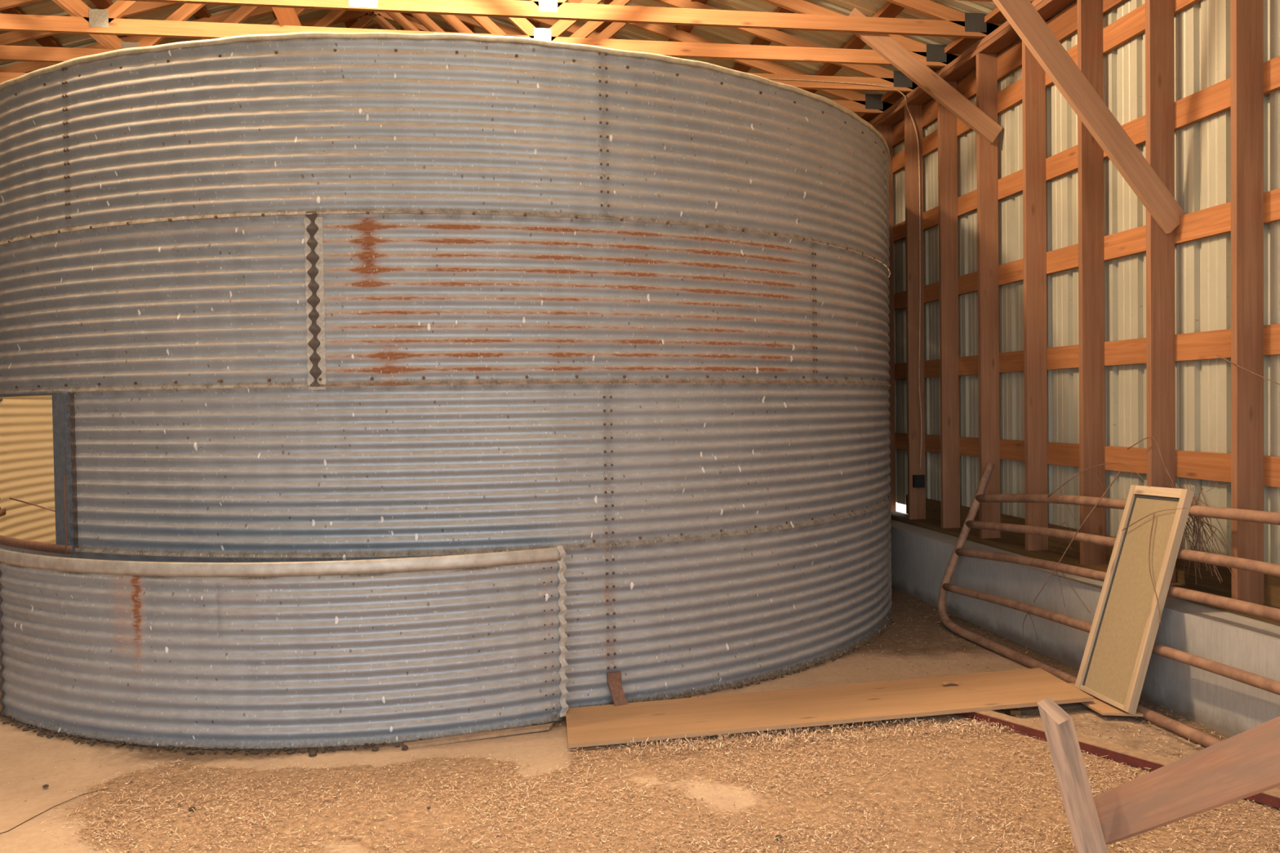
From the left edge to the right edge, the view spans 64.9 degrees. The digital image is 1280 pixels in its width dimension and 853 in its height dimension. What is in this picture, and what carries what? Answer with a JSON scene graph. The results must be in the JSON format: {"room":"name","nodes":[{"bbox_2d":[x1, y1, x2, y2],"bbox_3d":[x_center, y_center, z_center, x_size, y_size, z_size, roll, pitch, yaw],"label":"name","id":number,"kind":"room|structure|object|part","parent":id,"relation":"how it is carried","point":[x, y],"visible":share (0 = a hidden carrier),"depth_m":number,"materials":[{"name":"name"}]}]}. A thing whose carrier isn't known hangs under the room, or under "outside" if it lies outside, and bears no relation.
{"room":"barn interior","nodes":[
{"label":"barn interior","id":0,"kind":"room"},
{"bbox_2d":[171,213,724,229],"bbox_3d":[-3.235,-1.544,14.143,9.315,5.600,0.001,-1,1,-9],"label":"bolts","id":1,"kind":"structure","parent":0,"point":[348,213],"depth_m":14.12,"materials":[{"name":"silver metal"}]},
{"bbox_2d":[0,0,1007,121],"bbox_3d":[-2.058,-3.401,6.317,10.000,1.522,15.636,-1,1,-9],"label":"ceiling","id":2,"kind":"structure","parent":0,"point":[728,35],"depth_m":8.52,"materials":[{"name":"brown wood"}]},
{"bbox_2d":[0,6,64,47],"bbox_3d":[-4.858,-3.294,7.022,0.130,0.041,13.500,-1,1,-9],"label":"purlin","id":3,"kind":"structure","parent":2,"relation":"attached to","point":[48,41],"depth_m":8.60,"materials":[{"name":"brown wood"}]},
{"bbox_2d":[90,0,127,36],"bbox_3d":[-4.258,-3.488,7.112,0.130,0.041,13.500,-1,1,-9],"label":"purlin","id":4,"kind":"structure","parent":2,"relation":"attached to","point":[100,4],"depth_m":8.33,"materials":[{"name":"brown wood"}]},
{"bbox_2d":[193,4,211,18],"bbox_3d":[-3.658,-3.682,7.202,0.130,0.041,13.500,-1,1,-9],"label":"purlin","id":5,"kind":"structure","parent":2,"relation":"attached to","point":[202,12],"depth_m":9.03,"materials":[{"name":"brown wood"}]},
{"bbox_2d":[344,18,358,27],"bbox_3d":[-2.488,-4.060,7.377,0.130,0.041,13.500,-1,1,-9],"label":"purlin","id":6,"kind":"structure","parent":2,"relation":"attached to","point":[348,24],"depth_m":10.22,"materials":[{"name":"brown wood"}]},
{"bbox_2d":[400,12,412,30],"bbox_3d":[-1.944,-4.054,7.462,0.130,0.041,13.500,-1,1,-9],"label":"purlin","id":7,"kind":"structure","parent":2,"relation":"attached to","point":[406,14],"depth_m":10.00,"materials":[{"name":"brown wood"}]},
{"bbox_2d":[462,22,473,32],"bbox_3d":[-1.339,-3.882,7.560,0.130,0.041,13.500,-1,1,-9],"label":"purlin","id":8,"kind":"structure","parent":2,"relation":"attached to","point":[470,27],"depth_m":9.84,"materials":[{"name":"brown wood"}]},
{"bbox_2d":[525,0,540,27],"bbox_3d":[-0.733,-3.711,7.658,0.130,0.041,13.500,-1,1,-9],"label":"purlin","id":9,"kind":"structure","parent":2,"relation":"attached to","point":[536,24],"depth_m":9.29,"materials":[{"name":"brown wood"}]},
{"bbox_2d":[595,0,613,31],"bbox_3d":[-0.128,-3.538,7.756,0.130,0.041,13.500,-1,1,-9],"label":"purlin","id":10,"kind":"structure","parent":2,"relation":"attached to","point":[604,25],"depth_m":8.87,"materials":[{"name":"brown wood"}]},
{"bbox_2d":[667,0,707,41],"bbox_3d":[0.477,-3.366,7.854,0.130,0.041,13.500,-1,1,-9],"label":"purlin","id":11,"kind":"structure","parent":2,"relation":"attached to","point":[687,28],"depth_m":8.47,"materials":[{"name":"brown wood"}]},
{"bbox_2d":[732,0,804,72],"bbox_3d":[1.083,-3.194,7.951,0.130,0.041,13.500,-1,1,-9],"label":"purlin","id":12,"kind":"structure","parent":2,"relation":"attached to","point":[757,41],"depth_m":8.37,"materials":[{"name":"brown wood"}]},
{"bbox_2d":[803,1,905,93],"bbox_3d":[1.688,-3.022,8.049,0.130,0.041,13.500,-1,1,-9],"label":"purlin","id":13,"kind":"structure","parent":2,"relation":"attached to","point":[889,10],"depth_m":7.89,"materials":[{"name":"brown wood"}]},
{"bbox_2d":[857,6,1006,121],"bbox_3d":[2.283,-2.853,8.146,0.130,0.041,13.500,-1,1,-9],"label":"purlin","id":14,"kind":"structure","parent":2,"relation":"attached to","point":[959,45],"depth_m":7.50,"materials":[{"name":"brown wood"}]},
{"bbox_2d":[0,586,1279,852],"bbox_3d":[-0.958,1.415,5.633,6.990,0.008,6.570,-1,1,-9],"label":"floor","id":15,"kind":"structure","parent":0,"point":[544,750],"depth_m":4.02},
{"bbox_2d":[0,787,108,834],"bbox_3d":[-2.271,1.471,3.811,0.046,0.003,0.586,0,1,21],"label":"wire","id":16,"kind":"object","parent":15,"relation":"on","point":[107,788],"depth_m":3.86,"materials":[{"name":"brown metal"}]},
{"bbox_2d":[188,806,195,811],"bbox_3d":[-1.705,1.454,3.831,0.025,0.015,0.027,-1,1,-9],"label":"clod","id":17,"kind":"object","parent":15,"relation":"on","point":[190,809],"visible":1,"depth_m":3.83,"materials":[{"name":"brown soil"}]},
{"bbox_2d":[0,545,568,749],"bbox_3d":[-1.812,1.020,4.747,2.903,0.846,0.491,-1,1,4],"label":"panel","id":18,"kind":"object","parent":15,"relation":"on","point":[318,654],"visible":1,"depth_m":4.59,"materials":[{"name":"silver metal"}]},
{"bbox_2d":[308,750,316,756],"bbox_3d":[-1.438,1.432,4.422,0.034,0.024,0.044,-1,1,-27],"label":"clod","id":19,"kind":"object","parent":15,"relation":"on","point":[313,753],"visible":1,"depth_m":4.41,"materials":[{"name":"brown soil"}]},
{"bbox_2d":[371,746,378,751],"bbox_3d":[-1.177,1.431,4.471,0.031,0.018,0.028,-1,1,-9],"label":"clod","id":20,"kind":"object","parent":15,"relation":"on","point":[374,748],"visible":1,"depth_m":4.46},
{"bbox_2d":[401,745,408,750],"bbox_3d":[-1.046,1.428,4.478,0.029,0.019,0.031,-2,2,-42],"label":"clod","id":21,"kind":"object","parent":15,"relation":"on","point":[405,747],"visible":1,"depth_m":4.47,"materials":[{"name":"brown soil"}]},
{"bbox_2d":[0,31,893,708],"bbox_3d":[-1.402,-0.285,8.075,6.646,3.296,6.646,-2,2,-45],"label":"bin","id":22,"kind":"object","parent":15,"relation":"on","point":[698,417],"visible":0.9,"depth_m":4.97,"materials":[{"name":"metal"}]},
{"bbox_2d":[8,497,54,511],"bbox_3d":[-3.288,0.421,5.423,0.655,0.040,0.027,0,2,41],"label":"wire","id":23,"kind":"object","parent":22,"relation":"attached to","point":[9,498],"visible":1,"depth_m":5.36,"materials":[{"name":"brown metal"}]},
{"bbox_2d":[0,618,893,754],"bbox_3d":[-0.505,1.403,5.415,5.344,0.013,1.331,-1,1,-21],"label":"crumbs","id":24,"kind":"object","parent":15,"relation":"on","point":[48,735],"visible":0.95,"depth_m":4.61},
{"bbox_2d":[403,723,552,748],"bbox_3d":[-0.730,1.422,4.630,0.695,0.014,0.050,-1,1,-21],"label":"wooden board","id":25,"kind":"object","parent":15,"relation":"on","point":[455,739],"depth_m":4.61,"materials":[{"name":"brown wood"}]},
{"bbox_2d":[0,595,1279,852],"bbox_3d":[-0.305,1.390,5.028,5.715,0.047,4.889,-1,1,-9],"label":"straw","id":26,"kind":"object","parent":15,"relation":"on","point":[767,735],"visible":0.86,"depth_m":3.92,"materials":[{"name":"beige plant"}]},
{"bbox_2d":[775,835,782,839],"bbox_3d":[0.483,1.429,3.506,0.026,0.014,0.023,-1,1,-9],"label":"clod","id":27,"kind":"object","parent":15,"relation":"on","point":[776,836],"visible":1,"depth_m":3.50,"materials":[{"name":"brown soil"}]},
{"bbox_2d":[565,667,1093,748],"bbox_3d":[0.923,1.364,4.939,2.619,0.066,0.559,-1,1,-10],"label":"plywood board","id":28,"kind":"object","parent":15,"relation":"on","point":[1007,691],"visible":0.9,"depth_m":4.87,"materials":[{"name":"brown wood"}]},
{"bbox_2d":[941,680,958,684],"bbox_3d":[1.589,1.314,5.158,0.090,0.013,0.050,-1,1,-9],"label":"dry leaf","id":29,"kind":"object","parent":28,"relation":"on","point":[947,682],"visible":1,"depth_m":5.16,"materials":[{"name":"brown plant"}]},
{"bbox_2d":[889,519,1279,737],"bbox_3d":[2.261,1.084,8.321,0.450,0.540,13.300,-1,1,-9],"label":"concrete curb","id":30,"kind":"object","parent":15,"relation":"on","point":[920,558],"visible":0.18,"depth_m":5.56,"materials":[{"name":"grey concrete"}]},
{"bbox_2d":[889,511,961,537],"bbox_3d":[2.289,0.797,8.112,0.278,0.038,1.656,-1,1,-9],"label":"plate","id":31,"kind":"object","parent":30,"relation":"on","point":[928,524],"depth_m":8.13,"materials":[{"name":"brown wood"}]},
{"bbox_2d":[875,124,896,511],"bbox_3d":[2.190,-0.953,8.967,0.140,3.426,0.038,-1,1,-9],"label":"stud","id":32,"kind":"object","parent":31,"relation":"on","point":[886,131],"visible":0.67,"depth_m":8.96,"materials":[{"name":"brown wood"}]},
{"bbox_2d":[904,104,925,519],"bbox_3d":[2.284,-0.941,8.361,0.140,3.426,0.038,-1,1,-9],"label":"stud","id":33,"kind":"object","parent":31,"relation":"on","point":[916,495],"visible":1,"depth_m":8.34,"materials":[{"name":"brown wood"}]},
{"bbox_2d":[764,77,922,469],"bbox_3d":[1.495,-1.209,8.135,1.700,3.155,0.066,-1,1,-11],"label":"cable","id":34,"kind":"object","parent":33,"relation":"attached to","point":[764,77],"visible":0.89,"depth_m":8.31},
{"bbox_2d":[912,475,924,487],"bbox_3d":[2.310,0.453,8.343,0.085,0.100,0.057,-1,1,-9],"label":"outlet box","id":35,"kind":"object","parent":33,"relation":"attached to","point":[918,481],"visible":1,"depth_m":8.32,"materials":[{"name":"black plastic"}]},
{"bbox_2d":[937,80,959,528],"bbox_3d":[2.379,-0.929,7.756,0.140,3.426,0.038,-1,1,-9],"label":"stud","id":36,"kind":"object","parent":31,"relation":"on","point":[947,121],"visible":0.8,"depth_m":7.74,"materials":[{"name":"brown wood"}]},
{"bbox_2d":[976,53,1000,538],"bbox_3d":[2.473,-0.917,7.150,0.140,3.426,0.038,-1,1,-9],"label":"stud","id":37,"kind":"object","parent":31,"relation":"on","point":[986,63],"visible":1,"depth_m":7.13,"materials":[{"name":"brown wood"}]},
{"bbox_2d":[848,7,1002,143],"bbox_3d":[1.973,-2.434,7.004,1.157,0.895,0.038,-1,1,-9],"label":"knee brace","id":38,"kind":"object","parent":37,"relation":"attached to","point":[895,53],"visible":0.9,"depth_m":7.00,"materials":[{"name":"brown wood"}]},
{"bbox_2d":[966,530,1108,572],"bbox_3d":[2.519,0.826,6.644,0.278,0.038,1.866,-1,1,-9],"label":"plate","id":39,"kind":"object","parent":30,"relation":"on","point":[1011,546],"depth_m":6.55,"materials":[{"name":"brown wood"}]},
{"bbox_2d":[1022,40,1048,551],"bbox_3d":[2.568,-0.905,6.545,0.140,3.426,0.038,-1,1,-9],"label":"stud","id":40,"kind":"object","parent":39,"relation":"on","point":[1033,76],"visible":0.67,"depth_m":6.53,"materials":[{"name":"brown wood"}]},
{"bbox_2d":[1076,0,1105,565],"bbox_3d":[2.662,-0.893,5.939,0.140,3.426,0.038,-1,1,-9],"label":"stud","id":41,"kind":"object","parent":39,"relation":"on","point":[1090,12],"visible":1,"depth_m":5.92,"materials":[{"name":"brown wood"}]},
{"bbox_2d":[906,494,1279,608],"bbox_3d":[2.859,0.744,5.421,0.030,0.165,6.800,-1,1,-9],"label":"board","id":42,"kind":"object","parent":39,"relation":"on","point":[1208,582],"visible":0.41,"depth_m":5.33,"materials":[{"name":"brown wood"}]},
{"bbox_2d":[1169,582,1231,598],"bbox_3d":[2.847,0.854,5.142,0.092,0.038,0.435,-1,1,-9],"label":"plate","id":43,"kind":"object","parent":30,"relation":"on","point":[1176,584],"depth_m":5.17,"materials":[{"name":"brown wood"}]},
{"bbox_2d":[1145,0,1175,582],"bbox_3d":[2.757,-0.881,5.334,0.140,3.426,0.038,-1,1,-9],"label":"stud","id":44,"kind":"object","parent":43,"relation":"on","point":[1159,14],"visible":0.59,"depth_m":5.32,"materials":[{"name":"brown wood"}]},
{"bbox_2d":[992,0,1185,234],"bbox_3d":[2.058,-1.974,5.164,1.629,1.946,0.038,-1,1,-9],"label":"knee brace","id":45,"kind":"object","parent":44,"relation":"attached to","point":[1022,15],"visible":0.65,"depth_m":5.20,"materials":[{"name":"brown wood"}]},
{"bbox_2d":[1180,598,1279,626],"bbox_3d":[2.726,0.867,4.630,0.066,0.038,0.614,-1,1,-9],"label":"plate","id":46,"kind":"object","parent":30,"relation":"on","point":[1274,622],"depth_m":4.67,"materials":[{"name":"brown wood"}]},
{"bbox_2d":[1230,0,1263,604],"bbox_3d":[2.851,-0.869,4.728,0.140,3.426,0.038,-1,1,-9],"label":"stud","id":47,"kind":"object","parent":46,"relation":"on","point":[1246,16],"visible":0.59,"depth_m":4.71,"materials":[{"name":"brown wood"}]},
{"bbox_2d":[1054,464,1234,584],"bbox_3d":[2.646,0.510,5.495,0.060,0.647,1.596,-1,1,-9],"label":"dry twigs","id":48,"kind":"object","parent":47,"relation":"attached to","point":[1198,535],"visible":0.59,"depth_m":4.94,"materials":[{"name":"brown plant"}]},
{"bbox_2d":[1216,355,1279,385],"bbox_3d":[2.816,-0.222,4.545,0.006,0.233,0.589,-1,1,-9],"label":"dry twig","id":49,"kind":"object","parent":47,"relation":"attached to","point":[1216,355],"visible":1,"depth_m":4.66,"materials":[{"name":"brown plant"}]},
{"bbox_2d":[1068,683,1142,716],"bbox_3d":[2.234,1.350,4.986,0.180,0.012,0.570,-1,1,-9],"label":"plank","id":50,"kind":"object","parent":15,"relation":"on","point":[1101,707],"visible":0.43,"depth_m":4.82,"materials":[{"name":"brown wood"}]},
{"bbox_2d":[1075,484,1194,715],"bbox_3d":[2.448,0.822,5.000,0.454,1.038,0.569,-1,1,-9],"label":"framed panel","id":51,"kind":"object","parent":50,"relation":"on","point":[1117,655],"visible":1,"depth_m":4.97,"materials":[{"name":"brown wood"}]},
{"bbox_3d":[2.269,1.327,4.918,0.042,0.036,0.367,-1,1,-8],"label":"frame rail","id":52,"kind":"part","parent":51,"relation":"part of","materials":[{"name":"brown wood"}]},
{"bbox_2d":[1127,436,1173,484],"bbox_3d":[2.655,0.171,5.195,0.054,0.229,0.471,-1,1,0],"label":"dry twig","id":53,"kind":"object","parent":51,"relation":"on","point":[1148,437],"visible":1,"depth_m":5.22,"materials":[{"name":"brown plant"}]},
{"bbox_2d":[1121,507,1186,530],"bbox_3d":[2.563,0.465,5.017,0.018,0.158,0.418,-1,1,-17],"label":"dry twig","id":54,"kind":"object","parent":51,"relation":"attached to","point":[1184,508],"visible":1,"depth_m":5.08,"materials":[{"name":"brown plant"}]},
{"bbox_2d":[1148,514,1161,626],"bbox_3d":[2.481,0.683,4.860,0.036,0.484,0.384,0,1,23],"label":"dry twig","id":55,"kind":"object","parent":51,"relation":"attached to","point":[1153,514],"visible":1,"depth_m":4.92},
{"bbox_3d":[2.624,0.334,5.078,0.052,0.068,0.376,-1,1,-7],"label":"frame rail","id":56,"kind":"part","parent":51,"relation":"part of","materials":[{"name":"brown wood"}]},
{"bbox_2d":[937,462,1279,747],"bbox_3d":[2.490,0.829,4.990,0.466,1.089,3.874,-1,1,-9],"label":"gate","id":57,"kind":"object","parent":15,"relation":"on","point":[1268,685],"visible":0.9,"depth_m":5.43,"materials":[{"name":"brown metal"}]},
{"bbox_2d":[1022,613,1028,651],"bbox_3d":[2.276,1.210,5.938,0.006,0.255,0.066,-1,1,-9],"label":"dry twig","id":58,"kind":"object","parent":57,"relation":"attached to","point":[1027,613],"visible":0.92,"depth_m":5.96,"materials":[{"name":"brown plant"}]},
{"bbox_2d":[1056,571,1065,607],"bbox_3d":[2.386,0.922,5.713,0.005,0.191,0.088,-1,1,-9],"label":"dry twig","id":59,"kind":"object","parent":57,"relation":"attached to","point":[1056,571],"visible":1,"depth_m":5.71,"materials":[{"name":"brown plant"}]},
{"bbox_2d":[1062,572,1090,613],"bbox_3d":[2.406,0.899,5.587,0.006,0.213,0.318,-1,1,-9],"label":"dry twig","id":60,"kind":"object","parent":57,"relation":"attached to","point":[1062,572],"visible":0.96,"depth_m":5.59,"materials":[{"name":"brown plant"}]},
{"bbox_2d":[1033,471,1120,602],"bbox_3d":[2.419,0.620,5.581,0.472,0.766,0.023,0,2,41],"label":"dry twig","id":61,"kind":"object","parent":57,"relation":"on","point":[1119,472],"visible":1,"depth_m":5.56,"materials":[{"name":"brown plant"}]},
{"bbox_2d":[1047,462,1149,497],"bbox_3d":[2.544,0.311,5.571,0.067,0.234,0.874,-1,1,-11],"label":"dry twig","id":62,"kind":"object","parent":57,"relation":"on","point":[1109,463],"visible":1,"depth_m":5.69,"materials":[{"name":"brown plant"}]},
{"bbox_3d":[2.430,1.081,4.977,0.062,0.140,3.803,-1,1,-11],"label":"rail","id":63,"kind":"part","parent":57,"relation":"part of","materials":[{"name":"brown metal"}]},
{"bbox_3d":[2.516,0.821,4.985,0.067,0.186,3.804,-1,1,-10],"label":"rail","id":64,"kind":"part","parent":57,"relation":"part of","materials":[{"name":"brown metal"}]},
{"bbox_3d":[2.575,0.640,4.991,0.066,0.172,3.803,-1,1,-10],"label":"rail","id":65,"kind":"part","parent":57,"relation":"part of","materials":[{"name":"brown metal"}]},
{"bbox_3d":[2.640,0.444,4.998,0.072,0.218,3.804,-1,1,-10],"label":"rail","id":66,"kind":"part","parent":57,"relation":"part of","materials":[{"name":"brown metal"}]},
{"bbox_2d":[953,710,1279,808],"bbox_3d":[2.028,1.374,4.200,0.072,0.059,1.749,-2,2,-34],"label":"channel","id":67,"kind":"object","parent":15,"relation":"on","point":[1133,757],"visible":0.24,"depth_m":4.26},
{"bbox_2d":[1036,697,1279,852],"bbox_3d":[1.522,0.930,2.649,0.235,1.020,1.311,-1,1,-12],"label":"wood frame","id":68,"kind":"object","parent":15,"relation":"on","point":[1246,764],"visible":1,"depth_m":2.96,"materials":[{"name":"brown wood"}]},
{"bbox_3d":[1.391,1.154,3.216,0.224,0.550,0.085,0,1,23],"label":"post","id":69,"kind":"part","parent":68,"relation":"part of","materials":[{"name":"brown wood"}]},
{"bbox_3d":[1.581,0.902,2.661,0.038,0.915,1.311,-1,1,-9],"label":"rail","id":70,"kind":"part","parent":68,"relation":"part of","materials":[{"name":"brown wood"}]},
{"bbox_2d":[895,502,906,514],"bbox_3d":[0.023,1.579,0.035,120.000,0.001,120.000,-1,1,-9],"label":"ground","id":71,"kind":"structure","parent":0,"point":[900,508],"depth_m":14.79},
{"bbox_2d":[892,0,1279,608],"bbox_3d":[2.597,-1.000,7.117,0.028,3.650,15.700,-1,1,-9],"label":"wall","id":72,"kind":"structure","parent":0,"point":[1202,30],"depth_m":5.80,"materials":[{"name":"beige metal"}]},
{"bbox_2d":[892,0,1127,148],"bbox_3d":[2.333,-2.560,8.412,0.030,0.170,13.000,-1,1,-9],"label":"header board","id":73,"kind":"object","parent":72,"relation":"attached to","point":[1064,24],"visible":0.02,"depth_m":6.95,"materials":[{"name":"brown wood"}]},
{"bbox_2d":[893,0,1199,173],"bbox_3d":[2.337,-2.312,8.418,0.030,0.140,13.000,-1,1,-9],"label":"girt","id":74,"kind":"object","parent":72,"relation":"attached to","point":[1131,24],"depth_m":6.17,"materials":[{"name":"brown wood"}]},
{"bbox_2d":[893,55,1279,242],"bbox_3d":[2.346,-1.702,8.431,0.030,0.140,13.000,-1,1,-9],"label":"girt","id":75,"kind":"object","parent":72,"relation":"attached to","point":[1211,100],"depth_m":5.62,"materials":[{"name":"brown wood"}]},
{"bbox_2d":[893,188,1279,310],"bbox_3d":[2.355,-1.099,8.444,0.030,0.140,13.000,-1,1,-9],"label":"girt","id":76,"kind":"object","parent":72,"relation":"attached to","point":[1216,220],"depth_m":5.74,"materials":[{"name":"brown wood"}]},
{"bbox_2d":[894,324,1279,379],"bbox_3d":[2.364,-0.479,8.458,0.030,0.140,13.000,-1,1,-9],"label":"girt","id":77,"kind":"object","parent":72,"relation":"attached to","point":[1211,344],"depth_m":5.75,"materials":[{"name":"brown wood"}]},
{"bbox_2d":[895,432,1279,487],"bbox_3d":[2.373,0.136,8.471,0.030,0.140,13.000,-1,1,-9],"label":"girt","id":78,"kind":"object","parent":72,"relation":"attached to","point":[1212,466],"depth_m":5.76,"materials":[{"name":"brown wood"}]},
{"bbox_3d":[3.135,-0.833,2.912,0.140,3.426,0.038,-1,1,-9],"label":"stud","id":79,"kind":"object","parent":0,"visible":0},
{"bbox_2d":[869,86,933,128],"bbox_3d":[2.191,-2.694,8.420,0.249,0.077,1.150,-1,1,-9],"label":"plate","id":80,"kind":"object","parent":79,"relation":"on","point":[895,113],"depth_m":8.48,"materials":[{"name":"brown wood"}]},
{"bbox_2d":[0,6,525,72],"bbox_3d":[-2.526,-3.415,9.345,9.253,1.468,0.040,-1,1,-9],"label":"roof truss","id":81,"kind":"object","parent":80,"relation":"on","point":[25,66],"visible":0.02,"depth_m":9.18,"materials":[{"name":"brown wood"}]},
{"bbox_2d":[300,10,457,32],"bbox_3d":[-2.620,-3.427,9.951,9.253,1.468,0.040,-1,1,-9],"label":"roof truss","id":82,"kind":"object","parent":80,"relation":"on","point":[365,19],"visible":0.11,"depth_m":9.91,"materials":[{"name":"brown wood"}]},
{"bbox_2d":[0,0,869,122],"bbox_3d":[-2.431,-3.403,8.740,9.253,1.468,0.040,-1,1,-9],"label":"roof truss","id":83,"kind":"object","parent":80,"relation":"on","point":[11,37],"visible":0.02,"depth_m":8.46,"materials":[{"name":"brown wood"}]},
{"bbox_2d":[0,0,895,113],"bbox_3d":[-2.337,-3.391,8.134,9.253,1.468,0.040,-1,1,-9],"label":"roof truss","id":84,"kind":"object","parent":80,"relation":"on","point":[857,102],"visible":0.25,"depth_m":8.53,"materials":[{"name":"brown wood"}]},
{"bbox_3d":[2.048,-2.843,8.810,0.160,0.130,0.002,-1,1,-9],"label":"gusset plate","id":85,"kind":"part","parent":84,"relation":"part of","materials":[{"name":"silver metal"}]},
{"bbox_2d":[0,0,918,92],"bbox_3d":[-2.242,-3.379,7.529,9.253,1.468,0.040,-1,1,-9],"label":"roof truss","id":86,"kind":"object","parent":80,"relation":"on","point":[897,80],"visible":0.27,"depth_m":7.92,"materials":[{"name":"brown wood"}]},
{"bbox_3d":[-3.691,-2.725,7.296,0.120,0.120,0.002,-1,1,-9],"label":"gusset plate","id":87,"kind":"part","parent":86,"relation":"part of","materials":[{"name":"metal"}]},
{"bbox_3d":[2.143,-2.831,8.204,0.160,0.130,0.002,-1,1,-9],"label":"gusset plate","id":88,"kind":"part","parent":86,"relation":"part of","materials":[{"name":"silver metal"}]},
{"bbox_2d":[0,0,961,67],"bbox_3d":[-2.148,-3.367,6.923,9.253,1.468,0.040,-1,1,-9],"label":"roof truss","id":89,"kind":"object","parent":80,"relation":"on","point":[107,21],"visible":0.62,"depth_m":7.15,"materials":[{"name":"brown wood"}]},
{"bbox_3d":[-3.596,-2.713,6.691,0.120,0.120,0.002,-1,1,-9],"label":"gusset plate","id":90,"kind":"part","parent":89,"relation":"part of","materials":[{"name":"metal"}]},
{"bbox_2d":[271,6,302,26],"bbox_3d":[-2.439,-2.939,6.642,0.131,0.486,0.633,-1,1,8],"label":"brace","id":91,"kind":"object","parent":89,"relation":"attached to","point":[285,15],"visible":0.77,"depth_m":6.84,"materials":[{"name":"brown wood"}]},
{"bbox_3d":[-0.691,-2.766,7.143,0.120,0.120,0.002,-1,1,-9],"label":"gusset plate","id":92,"kind":"part","parent":89,"relation":"part of","materials":[{"name":"silver metal"}]},
{"bbox_3d":[2.237,-2.819,7.599,0.160,0.130,0.002,-1,1,-9],"label":"gusset plate","id":93,"kind":"part","parent":89,"relation":"part of","materials":[{"name":"silver metal"}]},
{"bbox_2d":[124,0,1002,38],"bbox_3d":[-2.053,-3.356,6.318,9.253,1.468,0.040,-1,1,-9],"label":"roof truss","id":94,"kind":"object","parent":80,"relation":"on","point":[949,22],"visible":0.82,"depth_m":6.66,"materials":[{"name":"brown wood"}]},
{"bbox_3d":[-1.748,-2.689,6.359,0.180,0.085,0.002,-1,1,-9],"label":"gusset plate","id":95,"kind":"part","parent":94,"relation":"part of","materials":[{"name":"silver metal"}]},
{"bbox_3d":[-0.596,-2.754,6.537,0.120,0.120,0.002,-1,1,-9],"label":"gusset plate","id":96,"kind":"part","parent":94,"relation":"part of","materials":[{"name":"silver metal"}]},
{"bbox_3d":[2.332,-2.807,6.993,0.160,0.130,0.002,-1,1,-9],"label":"gusset plate","id":97,"kind":"part","parent":94,"relation":"part of","materials":[{"name":"silver metal"}]},
{"bbox_2d":[936,21,1020,81],"bbox_3d":[2.396,-2.669,7.110,0.250,0.077,1.186,-1,1,-9],"label":"plate","id":98,"kind":"object","parent":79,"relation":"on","point":[1003,36],"depth_m":7.10,"materials":[{"name":"brown wood"}]},
{"bbox_2d":[1031,0,1075,21],"bbox_3d":[2.520,-2.653,6.320,0.250,0.077,0.331,-1,1,-9],"label":"plate","id":99,"kind":"object","parent":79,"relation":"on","point":[1046,9],"depth_m":6.30,"materials":[{"name":"brown wood"}]},
{"bbox_2d":[963,0,1035,2],"bbox_3d":[-1.959,-3.344,5.712,9.253,1.468,0.040,-1,1,-9],"label":"roof truss","id":100,"kind":"object","parent":99,"relation":"on","point":[1031,1],"visible":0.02,"depth_m":6.38,"materials":[{"name":"brown wood"}]}
]}

